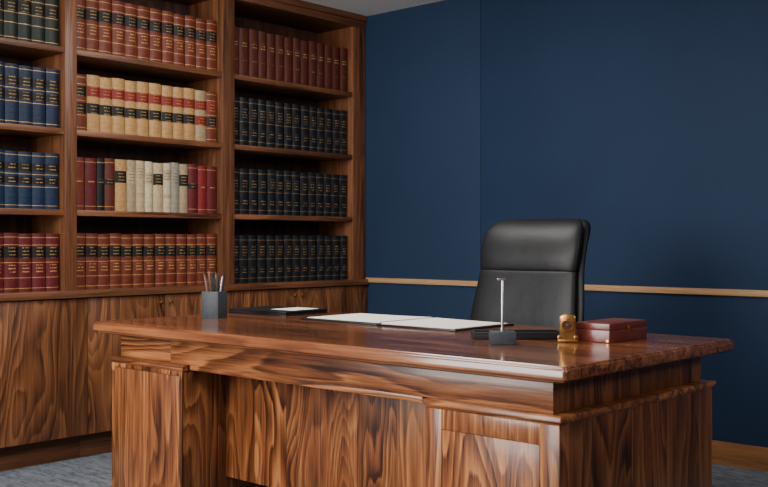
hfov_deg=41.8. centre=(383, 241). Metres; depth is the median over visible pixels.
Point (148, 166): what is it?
book
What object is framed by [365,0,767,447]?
wall
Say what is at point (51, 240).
book
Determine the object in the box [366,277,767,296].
trim
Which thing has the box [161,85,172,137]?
book
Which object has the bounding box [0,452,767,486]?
floor
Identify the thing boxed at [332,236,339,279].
book
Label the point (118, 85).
book
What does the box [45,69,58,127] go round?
book
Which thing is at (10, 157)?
book
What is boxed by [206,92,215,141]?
book
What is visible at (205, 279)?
pencil
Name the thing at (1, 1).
book
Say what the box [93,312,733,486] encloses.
desk
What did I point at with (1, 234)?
book
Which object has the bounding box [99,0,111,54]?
book
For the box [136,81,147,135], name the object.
book
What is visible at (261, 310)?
document folder
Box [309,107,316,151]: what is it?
book
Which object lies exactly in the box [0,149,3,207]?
book
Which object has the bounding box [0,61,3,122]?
book
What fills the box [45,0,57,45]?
book
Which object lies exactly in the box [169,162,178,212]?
book
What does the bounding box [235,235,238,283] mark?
book
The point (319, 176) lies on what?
book
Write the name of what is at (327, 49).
book
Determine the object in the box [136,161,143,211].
book
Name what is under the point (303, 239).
book
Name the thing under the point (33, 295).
countertop
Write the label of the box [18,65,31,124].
book
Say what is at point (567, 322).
desk clock
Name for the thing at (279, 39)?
book
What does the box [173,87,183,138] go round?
book
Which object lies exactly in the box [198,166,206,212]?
book
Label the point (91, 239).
book
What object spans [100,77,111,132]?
book
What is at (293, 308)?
paper sheet
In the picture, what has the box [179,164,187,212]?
book
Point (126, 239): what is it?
book
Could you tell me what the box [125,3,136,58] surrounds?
book
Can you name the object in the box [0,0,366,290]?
bookcase
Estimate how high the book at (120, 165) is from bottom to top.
0.263 m
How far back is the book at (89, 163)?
4.99 m
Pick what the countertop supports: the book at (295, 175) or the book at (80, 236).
the book at (80, 236)
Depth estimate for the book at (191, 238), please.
5.44 m
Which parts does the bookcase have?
shelf, shelf, shelf, shelf, shelf, shelf, cornice, shelf, shelf, shelf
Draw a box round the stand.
[489,279,515,344]
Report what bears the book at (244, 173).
on the bookcase
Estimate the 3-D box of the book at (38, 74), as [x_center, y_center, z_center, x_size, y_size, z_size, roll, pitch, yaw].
[-1.717,-0.689,4.864,0.217,0.283,0.064,0,0,42]
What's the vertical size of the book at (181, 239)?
0.276 m
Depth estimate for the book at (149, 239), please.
5.25 m
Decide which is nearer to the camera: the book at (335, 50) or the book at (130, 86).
the book at (130, 86)
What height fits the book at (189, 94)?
0.283 m
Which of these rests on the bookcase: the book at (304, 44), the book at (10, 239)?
the book at (304, 44)
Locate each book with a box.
[0,0,2,36]
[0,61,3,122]
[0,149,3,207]
[0,233,3,292]
[3,0,16,39]
[4,63,17,123]
[4,150,17,207]
[4,233,17,292]
[17,0,30,41]
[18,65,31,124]
[18,151,30,208]
[18,234,31,291]
[25,233,44,290]
[31,0,44,43]
[31,152,44,208]
[32,67,44,126]
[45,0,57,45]
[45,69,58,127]
[45,153,57,208]
[45,234,58,290]
[77,0,85,50]
[77,74,85,129]
[77,157,83,209]
[77,233,84,289]
[84,158,95,209]
[85,233,97,288]
[86,0,98,52]
[86,75,99,131]
[96,158,103,210]
[98,233,120,287]
[98,234,108,288]
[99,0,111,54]
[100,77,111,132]
[103,158,114,210]
[111,78,124,133]
[112,0,124,56]
[115,159,125,210]
[121,234,132,287]
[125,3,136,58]
[125,80,136,134]
[126,160,135,210]
[133,234,143,286]
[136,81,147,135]
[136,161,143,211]
[137,6,148,59]
[144,161,152,211]
[144,234,154,286]
[148,83,160,136]
[149,8,161,61]
[153,163,162,211]
[155,234,165,286]
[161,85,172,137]
[162,11,173,63]
[163,163,170,211]
[166,234,175,285]
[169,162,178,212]
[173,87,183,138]
[174,14,183,65]
[176,234,186,285]
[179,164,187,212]
[184,16,195,67]
[184,88,194,139]
[187,234,196,284]
[188,164,197,212]
[195,90,205,140]
[195,234,205,284]
[196,19,205,68]
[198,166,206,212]
[206,20,215,70]
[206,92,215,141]
[206,234,215,284]
[207,166,215,213]
[235,27,238,74]
[235,96,238,143]
[235,168,239,213]
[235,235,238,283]
[239,28,248,75]
[239,97,247,144]
[239,235,247,282]
[240,169,248,213]
[248,29,258,77]
[248,98,257,145]
[248,235,256,282]
[249,169,257,214]
[257,235,265,282]
[258,100,265,146]
[258,169,266,214]
[259,31,266,78]
[265,235,291,281]
[266,101,274,147]
[266,236,274,281]
[267,34,274,79]
[267,170,275,214]
[275,35,283,81]
[275,102,283,148]
[275,236,283,281]
[276,171,283,214]
[284,37,291,82]
[284,103,291,148]
[284,171,291,215]
[292,38,300,83]
[292,104,299,149]
[292,171,299,215]
[292,236,299,280]
[300,105,308,150]
[300,173,307,215]
[300,236,307,280]
[301,41,307,84]
[307,41,316,86]
[308,172,315,215]
[308,236,315,280]
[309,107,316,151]
[316,173,322,215]
[316,236,323,279]
[317,43,323,87]
[317,108,323,151]
[323,174,330,216]
[324,45,331,88]
[324,109,331,152]
[324,236,331,279]
[331,174,338,216]
[332,47,338,89]
[332,110,339,153]
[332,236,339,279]
[339,48,346,91]
[339,175,346,216]
[340,110,346,153]
[340,236,346,278]
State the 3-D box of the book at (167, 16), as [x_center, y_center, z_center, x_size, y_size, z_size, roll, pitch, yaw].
[-1.218,-1.081,5.406,0.216,0.283,0.072,0,0,42]
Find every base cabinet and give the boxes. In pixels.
[0,298,87,470]
[79,291,233,456]
[233,285,366,313]
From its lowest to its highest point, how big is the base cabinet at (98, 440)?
0.794 m
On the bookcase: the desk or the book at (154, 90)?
the book at (154, 90)
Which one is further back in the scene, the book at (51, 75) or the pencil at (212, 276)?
the book at (51, 75)
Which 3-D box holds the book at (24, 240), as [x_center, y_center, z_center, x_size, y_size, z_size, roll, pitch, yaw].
[-1.765,0.098,4.811,0.216,0.274,0.066,0,0,42]
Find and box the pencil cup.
[202,291,226,318]
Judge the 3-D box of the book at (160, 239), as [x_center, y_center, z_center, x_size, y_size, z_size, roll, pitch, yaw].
[-1.250,0.096,5.372,0.216,0.277,0.064,0,0,42]
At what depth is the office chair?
4.12 m
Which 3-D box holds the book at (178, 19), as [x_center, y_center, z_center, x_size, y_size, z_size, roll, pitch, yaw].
[-1.170,-1.079,5.462,0.216,0.279,0.068,0,0,42]
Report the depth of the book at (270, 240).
5.86 m
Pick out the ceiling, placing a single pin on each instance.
(362, 7)
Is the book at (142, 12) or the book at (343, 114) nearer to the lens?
the book at (142, 12)
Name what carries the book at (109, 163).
on the bookcase
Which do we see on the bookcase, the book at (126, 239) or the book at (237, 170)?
the book at (237, 170)
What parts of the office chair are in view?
backrest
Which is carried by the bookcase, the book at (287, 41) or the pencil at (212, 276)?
the book at (287, 41)
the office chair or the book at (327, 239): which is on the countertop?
the book at (327, 239)
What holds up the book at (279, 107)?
on the bookcase
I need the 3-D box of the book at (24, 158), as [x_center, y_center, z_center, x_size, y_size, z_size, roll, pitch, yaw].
[-1.765,-0.290,4.809,0.217,0.268,0.066,0,0,42]
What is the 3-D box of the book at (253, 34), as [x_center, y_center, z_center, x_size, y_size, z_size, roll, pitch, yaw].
[-0.819,-1.079,5.846,0.215,0.278,0.068,0,0,42]
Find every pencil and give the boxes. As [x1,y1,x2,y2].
[204,276,207,290]
[208,272,211,290]
[211,271,213,291]
[214,275,215,291]
[220,276,222,290]
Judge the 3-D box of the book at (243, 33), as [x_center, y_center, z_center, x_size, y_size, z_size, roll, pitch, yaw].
[-0.869,-1.077,5.797,0.215,0.275,0.068,0,0,42]
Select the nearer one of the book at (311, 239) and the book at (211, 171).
the book at (211, 171)
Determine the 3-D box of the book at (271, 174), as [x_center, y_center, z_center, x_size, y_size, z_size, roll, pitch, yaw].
[-0.728,-0.289,5.944,0.215,0.265,0.064,0,0,42]
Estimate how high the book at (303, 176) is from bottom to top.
0.260 m
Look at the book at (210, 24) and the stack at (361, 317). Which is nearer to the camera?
the stack at (361, 317)
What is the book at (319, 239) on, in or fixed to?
on the countertop
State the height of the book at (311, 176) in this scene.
0.265 m
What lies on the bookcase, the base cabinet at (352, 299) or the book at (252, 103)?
the book at (252, 103)
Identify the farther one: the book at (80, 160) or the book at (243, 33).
the book at (243, 33)
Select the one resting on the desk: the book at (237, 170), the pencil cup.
the pencil cup
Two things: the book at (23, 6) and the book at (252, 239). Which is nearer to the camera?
the book at (23, 6)
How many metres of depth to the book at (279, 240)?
5.91 m
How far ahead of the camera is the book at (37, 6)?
4.78 m
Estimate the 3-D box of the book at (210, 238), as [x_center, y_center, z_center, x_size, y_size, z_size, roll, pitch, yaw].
[-1.025,0.096,5.623,0.216,0.277,0.064,0,0,42]
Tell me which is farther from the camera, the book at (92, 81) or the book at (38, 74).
the book at (92, 81)
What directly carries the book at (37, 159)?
on the bookcase
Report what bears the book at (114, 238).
on the countertop
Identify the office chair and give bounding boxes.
[470,219,590,326]
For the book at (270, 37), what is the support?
on the bookcase
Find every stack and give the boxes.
[307,313,432,322]
[381,318,507,328]
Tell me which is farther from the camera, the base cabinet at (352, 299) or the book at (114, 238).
the base cabinet at (352, 299)
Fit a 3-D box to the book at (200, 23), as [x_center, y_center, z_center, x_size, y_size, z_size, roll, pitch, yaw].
[-1.072,-1.078,5.568,0.216,0.277,0.070,0,0,42]
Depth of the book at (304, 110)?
6.06 m
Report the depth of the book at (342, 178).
6.31 m
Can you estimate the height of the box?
0.058 m
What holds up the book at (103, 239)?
on the countertop
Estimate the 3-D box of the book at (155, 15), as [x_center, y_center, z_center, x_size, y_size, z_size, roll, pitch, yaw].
[-1.271,-1.081,5.354,0.216,0.283,0.072,0,0,42]
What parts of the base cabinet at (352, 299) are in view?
door, door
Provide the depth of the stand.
2.98 m
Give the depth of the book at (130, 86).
5.16 m
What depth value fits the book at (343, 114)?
6.31 m
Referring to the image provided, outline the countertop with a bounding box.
[0,279,369,300]
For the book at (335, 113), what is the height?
0.275 m
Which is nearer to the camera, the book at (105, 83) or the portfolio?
the portfolio
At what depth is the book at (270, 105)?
5.86 m
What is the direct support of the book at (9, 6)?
on the bookcase
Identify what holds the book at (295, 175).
on the bookcase
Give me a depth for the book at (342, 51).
6.30 m
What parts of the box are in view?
lid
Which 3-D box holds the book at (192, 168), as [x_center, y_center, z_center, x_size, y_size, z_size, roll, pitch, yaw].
[-1.110,-0.289,5.526,0.215,0.265,0.064,0,0,42]
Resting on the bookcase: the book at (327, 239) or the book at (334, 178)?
the book at (334, 178)
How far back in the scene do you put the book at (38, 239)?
4.78 m
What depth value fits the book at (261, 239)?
5.81 m
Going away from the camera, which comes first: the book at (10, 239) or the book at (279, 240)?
the book at (10, 239)
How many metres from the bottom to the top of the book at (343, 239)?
0.274 m
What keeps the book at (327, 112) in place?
on the bookcase
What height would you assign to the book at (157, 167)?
0.258 m
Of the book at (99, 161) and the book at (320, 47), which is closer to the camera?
the book at (99, 161)
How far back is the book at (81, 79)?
4.96 m
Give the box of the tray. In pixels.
[471,330,558,339]
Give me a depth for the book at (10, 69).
4.68 m
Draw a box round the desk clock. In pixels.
[557,314,577,342]
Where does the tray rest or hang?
on the desk
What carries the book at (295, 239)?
on the countertop
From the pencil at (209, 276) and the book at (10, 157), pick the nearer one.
the pencil at (209, 276)
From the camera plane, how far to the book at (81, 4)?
4.96 m
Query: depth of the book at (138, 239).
5.20 m
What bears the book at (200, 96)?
on the bookcase
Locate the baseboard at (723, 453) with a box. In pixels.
[712,440,767,471]
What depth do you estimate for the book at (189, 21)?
5.44 m
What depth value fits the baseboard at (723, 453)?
4.74 m
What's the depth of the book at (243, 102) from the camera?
5.71 m
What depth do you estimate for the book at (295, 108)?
6.01 m
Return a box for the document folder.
[229,306,327,315]
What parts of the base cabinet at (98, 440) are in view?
door, door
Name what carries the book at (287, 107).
on the bookcase
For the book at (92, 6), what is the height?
0.279 m
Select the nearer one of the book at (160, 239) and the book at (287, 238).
the book at (160, 239)
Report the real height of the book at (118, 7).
0.283 m
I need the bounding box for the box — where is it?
[576,318,646,342]
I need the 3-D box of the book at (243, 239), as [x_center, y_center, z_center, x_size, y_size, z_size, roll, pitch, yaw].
[-0.869,0.098,5.791,0.215,0.273,0.064,0,0,42]
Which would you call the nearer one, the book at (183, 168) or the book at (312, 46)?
the book at (183, 168)
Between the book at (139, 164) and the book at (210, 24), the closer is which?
the book at (139, 164)
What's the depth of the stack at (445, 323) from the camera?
3.65 m
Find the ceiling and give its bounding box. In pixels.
[302,0,442,15]
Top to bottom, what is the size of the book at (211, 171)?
0.260 m
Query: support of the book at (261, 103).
on the bookcase
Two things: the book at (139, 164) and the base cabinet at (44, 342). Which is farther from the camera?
the book at (139, 164)
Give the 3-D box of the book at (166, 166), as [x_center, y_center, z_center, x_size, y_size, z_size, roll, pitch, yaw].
[-1.225,-0.286,5.403,0.216,0.260,0.048,0,0,42]
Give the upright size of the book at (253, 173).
0.262 m
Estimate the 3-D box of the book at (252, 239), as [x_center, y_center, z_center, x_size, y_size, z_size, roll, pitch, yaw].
[-0.827,0.098,5.843,0.215,0.273,0.064,0,0,42]
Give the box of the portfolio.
[300,318,513,331]
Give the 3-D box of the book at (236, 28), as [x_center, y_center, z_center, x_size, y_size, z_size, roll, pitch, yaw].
[-0.913,-1.077,5.743,0.215,0.274,0.064,0,0,42]
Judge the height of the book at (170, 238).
0.277 m
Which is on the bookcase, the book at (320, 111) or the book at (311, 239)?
the book at (320, 111)
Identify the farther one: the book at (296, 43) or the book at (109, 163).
the book at (296, 43)
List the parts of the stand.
rod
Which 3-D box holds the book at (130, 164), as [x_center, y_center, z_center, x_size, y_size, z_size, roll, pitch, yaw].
[-1.373,-0.288,5.239,0.216,0.264,0.054,0,0,42]
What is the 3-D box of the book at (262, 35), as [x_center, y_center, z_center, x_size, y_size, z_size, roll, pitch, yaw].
[-0.776,-1.079,5.898,0.215,0.278,0.062,0,0,42]
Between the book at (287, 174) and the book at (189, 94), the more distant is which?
the book at (287, 174)
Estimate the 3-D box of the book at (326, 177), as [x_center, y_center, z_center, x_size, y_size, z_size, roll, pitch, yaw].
[-0.422,-0.289,6.287,0.215,0.265,0.062,0,0,42]
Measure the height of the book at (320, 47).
0.276 m
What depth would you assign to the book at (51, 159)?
4.84 m
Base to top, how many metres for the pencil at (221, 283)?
0.164 m
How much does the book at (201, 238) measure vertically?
0.277 m
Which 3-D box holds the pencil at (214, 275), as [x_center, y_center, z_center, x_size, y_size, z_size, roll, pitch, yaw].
[-0.679,0.215,4.028,0.009,0.168,0.009,0,0,42]
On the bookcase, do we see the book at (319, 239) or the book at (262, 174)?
the book at (262, 174)
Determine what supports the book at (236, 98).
on the bookcase
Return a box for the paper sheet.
[273,307,318,310]
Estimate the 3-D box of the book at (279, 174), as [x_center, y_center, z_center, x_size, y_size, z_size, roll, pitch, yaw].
[-0.687,-0.287,5.995,0.215,0.262,0.062,0,0,42]

